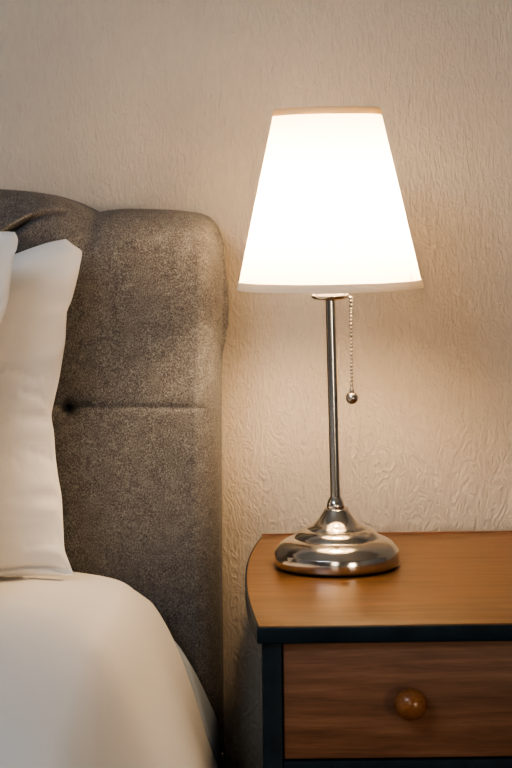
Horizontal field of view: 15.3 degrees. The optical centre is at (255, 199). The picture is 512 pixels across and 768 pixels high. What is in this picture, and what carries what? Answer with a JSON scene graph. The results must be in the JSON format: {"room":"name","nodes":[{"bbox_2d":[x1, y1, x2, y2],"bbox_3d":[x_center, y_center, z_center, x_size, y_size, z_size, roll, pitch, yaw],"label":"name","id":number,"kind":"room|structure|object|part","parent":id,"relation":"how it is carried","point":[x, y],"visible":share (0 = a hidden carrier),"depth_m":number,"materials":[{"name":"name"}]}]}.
{"room":"bedroom","nodes":[
{"label":"bedroom","id":0,"kind":"room"},
{"bbox_2d":[0,0,511,767],"bbox_3d":[-0.103,-0.216,2.567,5.000,2.500,0.105,-1,0,0],"label":"wall","id":1,"kind":"structure","parent":0,"point":[105,105],"depth_m":2.52,"materials":[{"name":"paint"}]},
{"bbox_3d":[-0.087,1.084,0.595,5.000,0.100,4.050,-1,0,0],"label":"floor","id":2,"kind":"structure","parent":0,"visible":0},
{"bbox_2d":[0,189,237,767],"bbox_3d":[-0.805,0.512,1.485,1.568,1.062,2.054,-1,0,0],"label":"headboard","id":3,"kind":"object","parent":2,"relation":"on","point":[137,409],"visible":0.61,"depth_m":2.37,"materials":[{"name":"grey fabric"}]},
{"bbox_2d":[174,641,221,767],"bbox_3d":[-0.804,0.602,1.452,1.524,0.162,1.785,-1,0,0],"label":"mattress","id":4,"kind":"object","parent":3,"relation":"on","point":[210,722],"visible":0.16,"depth_m":2.26,"materials":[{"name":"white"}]},
{"bbox_2d":[0,572,217,767],"bbox_3d":[-0.805,0.542,1.389,1.586,0.266,1.927,-1,0,0],"label":"duvet","id":5,"kind":"object","parent":4,"relation":"on","point":[92,674],"visible":0.96,"depth_m":1.87,"materials":[{"name":"white fabric"}]},
{"bbox_2d":[0,232,17,322],"bbox_3d":[-0.642,0.235,2.143,0.738,0.390,0.142,-1,0,0],"label":"pillow","id":6,"kind":"object","parent":5,"relation":"on","point":[8,240],"visible":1,"depth_m":2.19,"materials":[{"name":"white fabric"}]},
{"bbox_2d":[0,239,81,575],"bbox_3d":[-0.578,0.251,2.271,0.738,0.399,0.124,-1,0,0],"label":"pillow","id":7,"kind":"object","parent":5,"relation":"on","point":[44,277],"visible":0.98,"depth_m":2.26,"materials":[{"name":"white fabric"}]},
{"bbox_3d":[-0.057,0.125,2.455,0.044,0.169,0.090,-1,0,0],"label":"panel","id":8,"kind":"part","parent":3,"relation":"part of","materials":[{"name":"grey fabric"}]},
{"bbox_3d":[-0.052,0.798,1.425,0.069,0.232,1.890,-1,0,0],"label":"rail","id":9,"kind":"part","parent":3,"relation":"part of","materials":[{"name":"black"}]},
{"bbox_2d":[245,531,511,767],"bbox_3d":[0.292,0.729,2.183,0.602,0.602,0.549,-1,0,0],"label":"bedside table","id":10,"kind":"object","parent":2,"relation":"on","point":[408,665],"visible":0.98,"depth_m":1.94,"materials":[{"name":"brown wood"}]},
{"bbox_3d":[0.020,0.742,1.947,0.020,0.582,0.024,-1,0,0],"label":"leg","id":11,"kind":"part","parent":10,"relation":"part of","materials":[{"name":"teal paint"}]},
{"bbox_3d":[0.290,0.611,2.440,0.524,0.326,0.008,-1,0,0],"label":"panel","id":12,"kind":"part","parent":10,"relation":"part of","materials":[{"name":"brown paint"}]},
{"bbox_2d":[237,106,423,576],"bbox_3d":[0.088,0.162,2.243,0.220,0.540,0.220,-1,0,-35],"label":"table lamp","id":13,"kind":"object","parent":10,"relation":"on","point":[329,223],"visible":1,"depth_m":2.18,"materials":[{"name":"silver metal"}]},
{"bbox_3d":[0.084,-0.103,2.243,0.130,0.008,0.130,-1,0,0],"label":"trim","id":14,"kind":"part","parent":13,"relation":"part of","materials":[{"name":"white fabric"}]},
{"bbox_3d":[0.086,-0.001,2.243,0.218,0.210,0.218,-1,0,0],"label":"lamp shade","id":15,"kind":"part","parent":13,"relation":"part of","materials":[{"name":"white fabric"}]},
{"bbox_3d":[0.087,0.100,2.243,0.220,0.010,0.220,-1,0,0],"label":"trim","id":16,"kind":"part","parent":13,"relation":"part of","materials":[{"name":"white fabric"}]},
{"bbox_3d":[0.108,0.170,2.240,0.012,0.117,0.004,-1,0,15],"label":"pull chain","id":17,"kind":"part","parent":13,"relation":"part of","materials":[{"name":"silver metal"}]},
{"bbox_3d":[0.290,0.581,1.946,0.524,0.024,0.019,-1,0,0],"label":"rail","id":18,"kind":"part","parent":10,"relation":"part of","materials":[{"name":"teal paint"}]},
{"bbox_3d":[0.289,0.508,1.948,0.522,0.118,0.018,-1,0,0],"label":"drawer","id":19,"kind":"part","parent":10,"relation":"part of","materials":[{"name":"brown wood"}]},
{"bbox_3d":[0.156,0.510,1.924,0.033,0.033,0.030,-1,0,0],"label":"knob","id":20,"kind":"part","parent":10,"relation":"part of","materials":[{"name":"brown wood"}]}
]}

